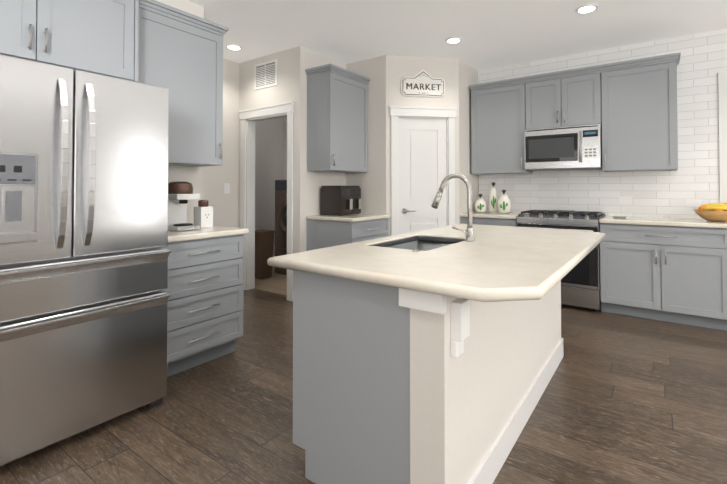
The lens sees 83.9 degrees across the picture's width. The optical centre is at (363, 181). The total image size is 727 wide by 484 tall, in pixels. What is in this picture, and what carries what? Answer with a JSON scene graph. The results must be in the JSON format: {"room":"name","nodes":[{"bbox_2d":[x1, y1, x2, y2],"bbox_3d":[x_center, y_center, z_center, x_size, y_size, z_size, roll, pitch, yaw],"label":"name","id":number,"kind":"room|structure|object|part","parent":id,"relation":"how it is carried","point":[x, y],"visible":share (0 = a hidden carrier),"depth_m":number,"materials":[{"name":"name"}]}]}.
{"room":"kitchen","nodes":[
{"label":"kitchen","id":0,"kind":"room"},
{"bbox_2d":[156,0,203,223],"bbox_3d":[-2.972,-0.138,1.258,0.120,2.740,5.360,-1,-1,36],"label":"wall","id":1,"kind":"structure","parent":0,"point":[192,175],"depth_m":3.30,"materials":[{"name":"beige paint"}]},
{"bbox_2d":[0,0,143,82],"bbox_3d":[-1.896,-0.907,2.276,0.434,0.542,1.012,-1,-1,36],"label":"upper cabinet","id":2,"kind":"object","parent":1,"relation":"attached to","point":[101,37],"depth_m":2.30,"materials":[{"name":"grey paint"}]},
{"bbox_2d":[140,4,225,166],"bbox_3d":[-1.437,-0.648,2.990,0.333,1.037,0.686,-1,-1,36],"label":"upper cabinet","id":3,"kind":"object","parent":1,"relation":"attached to","point":[177,53],"depth_m":2.94,"materials":[{"name":"grey paint"}]},
{"bbox_2d":[203,59,238,227],"bbox_3d":[-1.937,-0.087,4.449,0.120,2.740,1.260,-1,-1,36],"label":"wall","id":4,"kind":"structure","parent":0,"point":[224,206],"depth_m":4.79,"materials":[{"name":"beige paint"}]},
{"bbox_2d":[224,183,229,193],"bbox_3d":[-1.613,0.079,4.779,0.010,0.120,0.080,-1,-1,36],"label":"light switch","id":5,"kind":"object","parent":4,"relation":"attached to","point":[226,188],"visible":1,"depth_m":4.77,"materials":[{"name":"white plastic"}]},
{"bbox_2d":[239,46,307,289],"bbox_3d":[-1.111,-0.083,4.702,1.160,2.740,0.120,-1,-1,36],"label":"wall","id":6,"kind":"structure","parent":0,"point":[292,66],"depth_m":4.39,"materials":[{"name":"beige paint"}]},
{"bbox_2d":[254,59,276,89],"bbox_3d":[-1.127,-1.229,4.646,0.380,0.290,0.015,-1,-1,36],"label":"air vent","id":7,"kind":"object","parent":6,"relation":"in","point":[265,74],"visible":1,"depth_m":4.64,"materials":[{"name":"white metal"}]},
{"bbox_2d":[0,288,726,483],"bbox_3d":[0.061,1.253,1.003,9.900,0.050,8.750,-1,-1,36],"label":"floor","id":8,"kind":"structure","parent":0,"point":[625,399],"depth_m":2.10,"materials":[{"name":"brown wood"}]},
{"bbox_2d":[0,54,170,465],"bbox_3d":[-1.679,0.354,2.127,0.915,1.785,0.919,-1,-1,36],"label":"refrigerator","id":9,"kind":"object","parent":8,"relation":"on","point":[84,177],"visible":1,"depth_m":1.91,"materials":[{"name":"silver metal"}]},
{"bbox_2d":[161,225,248,376],"bbox_3d":[-1.308,0.801,2.871,0.653,0.915,0.719,-1,-1,36],"label":"base cabinet","id":10,"kind":"object","parent":8,"relation":"on","point":[204,289],"visible":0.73,"depth_m":2.72,"materials":[{"name":"grey paint"}]},
{"bbox_2d":[168,225,248,242],"bbox_3d":[-1.312,0.363,2.881,0.643,0.039,0.719,-1,-1,36],"label":"countertop","id":11,"kind":"structure","parent":10,"relation":"on","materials":[{"name":"stone"}]},
{"bbox_2d":[168,181,212,230],"bbox_3d":[-1.288,0.170,2.991,0.260,0.345,0.329,-1,-1,36],"label":"coffee maker","id":12,"kind":"object","parent":11,"relation":"on","point":[180,194],"visible":0.85,"depth_m":2.92,"materials":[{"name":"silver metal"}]},
{"bbox_2d":[255,229,274,278],"bbox_3d":[-1.391,0.982,5.507,0.260,0.634,0.260,-1,-1,36],"label":"hamper","id":13,"kind":"object","parent":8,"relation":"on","point":[264,242],"visible":0.73,"depth_m":5.40,"materials":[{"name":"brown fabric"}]},
{"bbox_2d":[275,180,286,274],"bbox_3d":[-0.795,0.641,5.873,0.680,1.330,0.795,-1,-1,36],"label":"washer","id":14,"kind":"object","parent":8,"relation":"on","point":[280,217],"visible":0.29,"depth_m":5.71,"materials":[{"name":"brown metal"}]},
{"bbox_3d":[-1.013,0.501,5.576,0.520,0.520,0.055,-1,-1,36],"label":"door","id":15,"kind":"part","parent":14,"relation":"part of","materials":[{"name":"brown metal"}]},
{"bbox_2d":[306,213,389,250],"bbox_3d":[-0.155,0.826,4.457,0.653,0.915,0.705,-1,-1,36],"label":"base cabinet","id":16,"kind":"object","parent":8,"relation":"on","point":[326,230],"visible":0.48,"depth_m":4.24,"materials":[{"name":"grey paint"}]},
{"bbox_2d":[306,213,389,221],"bbox_3d":[-0.159,0.388,4.466,0.643,0.039,0.705,-1,-1,36],"label":"countertop","id":17,"kind":"structure","parent":16,"relation":"on","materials":[{"name":"stone"}]},
{"bbox_2d":[320,185,361,215],"bbox_3d":[-0.231,0.205,4.558,0.367,0.325,0.360,-1,-1,36],"label":"air fryer","id":18,"kind":"object","parent":17,"relation":"on","point":[340,200],"visible":1,"depth_m":4.44,"materials":[{"name":"plastic"}]},
{"bbox_2d":[293,273,563,483],"bbox_3d":[0.549,0.812,2.328,0.800,0.874,2.018,-1,-1,36],"label":"kitchen island","id":19,"kind":"object","parent":8,"relation":"on","point":[432,356],"depth_m":1.55,"materials":[{"name":"grey paint"}]},
{"bbox_2d":[267,225,605,312],"bbox_3d":[0.634,0.353,2.264,1.080,0.040,2.080,-1,-1,36],"label":"island countertop","id":20,"kind":"structure","parent":19,"relation":"on","point":[509,267],"depth_m":1.66,"materials":[{"name":"beige stone"}]},
{"bbox_2d":[387,237,454,248],"bbox_3d":[0.326,0.472,2.264,0.442,0.222,0.692,-1,-1,36],"label":"sink","id":21,"kind":"object","parent":20,"relation":"in","point":[416,242],"depth_m":2.55,"materials":[{"name":"silver metal"}]},
{"bbox_2d":[431,173,478,240],"bbox_3d":[0.510,0.142,2.332,0.266,0.383,0.080,-1,-1,36],"label":"faucet","id":22,"kind":"object","parent":20,"relation":"on","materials":[{"name":"silver metal"}]},
{"bbox_3d":[0.783,0.811,2.158,0.168,0.872,2.018,-1,-1,36],"label":"baseboard trim","id":23,"kind":"part","parent":19,"relation":"part of","materials":[{"name":"white paint"}]},
{"bbox_2d":[460,219,517,226],"bbox_3d":[1.578,0.853,4.808,0.643,0.874,0.618,-1,-1,36],"label":"base cabinet","id":24,"kind":"object","parent":8,"relation":"on","point":[497,222],"depth_m":4.52,"materials":[{"name":"grey paint"}]},
{"bbox_2d":[460,211,523,218],"bbox_3d":[1.572,0.393,4.804,0.646,0.040,0.643,-1,-1,36],"label":"countertop","id":25,"kind":"structure","parent":24,"relation":"on","point":[475,215],"depth_m":4.58,"materials":[{"name":"beige stone"}]},
{"bbox_2d":[475,194,486,211],"bbox_3d":[1.441,0.260,4.984,0.140,0.230,0.152,-1,-1,36],"label":"jar","id":26,"kind":"object","parent":25,"relation":"on","point":[480,204],"visible":1,"depth_m":4.94,"materials":[{"name":"beige ceramic"}]},
{"bbox_2d":[489,182,497,212],"bbox_3d":[1.581,0.189,4.922,0.104,0.370,0.115,-1,-1,36],"label":"jar","id":27,"kind":"object","parent":25,"relation":"on","point":[493,198],"visible":0.94,"depth_m":4.89,"materials":[{"name":"beige ceramic"}]},
{"bbox_2d":[497,190,510,212],"bbox_3d":[1.664,0.231,4.798,0.156,0.282,0.168,-1,-1,36],"label":"jar","id":28,"kind":"object","parent":25,"relation":"on","point":[503,203],"visible":0.98,"depth_m":4.75,"materials":[{"name":"beige ceramic"}]},
{"bbox_2d":[517,210,605,311],"bbox_3d":[2.120,0.797,4.344,0.772,0.969,0.700,-1,-1,36],"label":"range","id":29,"kind":"object","parent":8,"relation":"on","point":[580,283],"visible":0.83,"depth_m":4.01,"materials":[{"name":"silver metal"}]},
{"bbox_2d":[600,223,726,330],"bbox_3d":[2.877,0.837,3.864,1.010,0.874,0.618,-1,-1,36],"label":"base cabinet","id":30,"kind":"object","parent":8,"relation":"on","point":[673,270],"depth_m":3.62,"materials":[{"name":"grey paint"}]},
{"bbox_2d":[600,216,726,230],"bbox_3d":[3.405,0.372,3.472,2.338,0.040,0.643,-1,-1,36],"label":"countertop","id":31,"kind":"structure","parent":30,"relation":"on","point":[636,221],"depth_m":3.69,"materials":[{"name":"beige stone"}]},
{"bbox_2d":[693,203,726,221],"bbox_3d":[3.193,0.272,3.644,0.344,0.162,0.344,-1,-1,36],"label":"fruit bowl","id":32,"kind":"object","parent":31,"relation":"on","point":[713,212],"visible":1,"depth_m":3.59,"materials":[{"name":"brown wood"}]},
{"bbox_2d":[346,55,478,235],"bbox_3d":[0.643,-0.076,5.108,1.200,2.740,1.260,-1,-1,36],"label":"wall","id":33,"kind":"structure","parent":0,"point":[385,74],"depth_m":4.73,"materials":[{"name":"beige paint"}]},
{"bbox_2d":[305,64,369,172],"bbox_3d":[-0.274,-0.665,4.559,0.368,1.100,0.715,-1,-1,36],"label":"upper cabinet","id":34,"kind":"object","parent":33,"relation":"attached to","point":[337,118],"visible":1,"depth_m":4.36,"materials":[{"name":"grey paint"}]},
{"bbox_2d":[399,118,446,233],"bbox_3d":[0.685,0.270,4.703,0.576,2.011,0.038,0,-1,-9],"label":"pantry door","id":35,"kind":"structure","parent":33,"relation":"in","point":[422,161],"depth_m":4.69,"materials":[{"name":"white paint"}]},
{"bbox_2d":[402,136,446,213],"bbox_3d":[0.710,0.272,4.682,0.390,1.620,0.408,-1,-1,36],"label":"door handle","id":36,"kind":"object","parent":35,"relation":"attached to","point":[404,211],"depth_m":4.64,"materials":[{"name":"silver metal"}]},
{"bbox_2d":[401,69,444,96],"bbox_3d":[0.692,-1.146,4.680,0.530,0.319,0.022,0,-1,-9],"label":"sign","id":37,"kind":"object","parent":33,"relation":"attached to","point":[423,83],"visible":1,"depth_m":4.67,"materials":[{"name":"white metal"}]},
{"bbox_2d":[187,0,726,70],"bbox_3d":[0.282,-1.547,1.351,9.900,0.080,9.500,-1,-1,36],"label":"ceiling","id":38,"kind":"structure","parent":0,"point":[492,34],"depth_m":3.82,"materials":[{"name":"paint"}]},
{"bbox_2d":[226,44,241,49],"bbox_3d":[-1.398,-1.449,4.363,0.168,0.014,0.168,0,-1,27],"label":"recessed light","id":39,"kind":"object","parent":38,"relation":"in","point":[229,46],"depth_m":4.34,"materials":[{"name":"white plastic"}]},
{"bbox_2d":[445,37,461,43],"bbox_3d":[0.926,-1.453,4.158,0.168,0.014,0.168,0,-1,27],"label":"recessed light","id":40,"kind":"object","parent":38,"relation":"in","point":[452,40],"depth_m":4.14,"materials":[{"name":"white plastic"}]},
{"bbox_2d":[575,4,597,13],"bbox_3d":[1.893,-1.464,3.430,0.168,0.014,0.168,0,-1,27],"label":"recessed light","id":41,"kind":"object","parent":38,"relation":"in","point":[586,8],"depth_m":3.41,"materials":[{"name":"white plastic"}]},
{"bbox_2d":[238,49,726,300],"bbox_3d":[1.216,-0.058,4.707,7.438,2.790,2.934,-1,-1,36],"label":"door trim","id":42,"kind":"structure","parent":0,"point":[266,159],"depth_m":4.74,"materials":[{"name":"greige paint"},{"name":"wood"}]},
{"bbox_3d":[-1.095,0.213,4.665,0.923,2.148,0.154,-1,-1,36],"label":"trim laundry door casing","id":43,"kind":"part","parent":42,"relation":"part of","materials":[{"name":"white wood"}]},
{"bbox_3d":[0.692,0.213,4.658,0.595,2.148,0.595,-1,-1,36],"label":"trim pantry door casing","id":44,"kind":"part","parent":42,"relation":"part of","materials":[{"name":"white wood"}]},
{"bbox_3d":[4.027,-0.432,3.492,1.456,1.236,0.144,-1,-1,36],"label":"trim window casing","id":45,"kind":"part","parent":42,"relation":"part of","materials":[{"name":"white wood"}]},
{"bbox_3d":[4.034,-0.102,3.496,6.180,2.740,0.120,-1,-1,36],"label":"wall","id":46,"kind":"structure","parent":0,"visible":0},
{"bbox_2d":[470,80,532,174],"bbox_3d":[1.708,-0.620,4.913,0.702,1.042,0.333,-1,-1,36],"label":"upper cabinet","id":47,"kind":"object","parent":46,"relation":"attached to","point":[500,113],"depth_m":4.78,"materials":[{"name":"grey paint"}]},
{"bbox_2d":[532,68,603,128],"bbox_3d":[2.245,-0.869,4.526,0.746,0.557,0.333,-1,-1,36],"label":"upper cabinet","id":48,"kind":"object","parent":46,"relation":"attached to","point":[573,98],"depth_m":4.35,"materials":[{"name":"grey paint"}]},
{"bbox_2d":[524,124,601,170],"bbox_3d":[2.213,-0.363,4.473,0.742,0.443,0.444,-1,-1,36],"label":"microwave","id":49,"kind":"object","parent":48,"relation":"attached to","point":[569,148],"visible":0.98,"depth_m":4.32,"materials":[{"name":"silver metal"}]},
{"bbox_2d":[478,28,726,218],"bbox_3d":[3.993,-0.552,3.454,6.168,1.838,0.008,-1,-1,36],"label":"tile","id":50,"kind":"structure","parent":46,"relation":"attached to","point":[700,67],"depth_m":4.17,"materials":[{"name":"white tile"}]},
{"bbox_2d":[619,196,631,203],"bbox_3d":[2.793,0.193,4.306,0.115,0.075,0.005,-1,-1,36],"label":"electrical outlet plate","id":51,"kind":"object","parent":50,"relation":"attached to","point":[622,199],"depth_m":4.30,"materials":[{"name":"white plastic"}]},
{"bbox_2d":[686,199,700,206],"bbox_3d":[3.245,0.208,3.976,0.115,0.075,0.005,-1,-1,36],"label":"electrical outlet plate","id":52,"kind":"object","parent":50,"relation":"attached to","point":[689,202],"depth_m":3.97,"materials":[{"name":"white plastic"}]},
{"bbox_2d":[592,56,679,171],"bbox_3d":[2.774,-0.633,4.138,0.682,1.042,0.333,-1,-1,36],"label":"upper cabinet","id":53,"kind":"object","parent":46,"relation":"attached to","point":[630,106],"depth_m":3.98,"materials":[{"name":"grey paint"}]}
]}

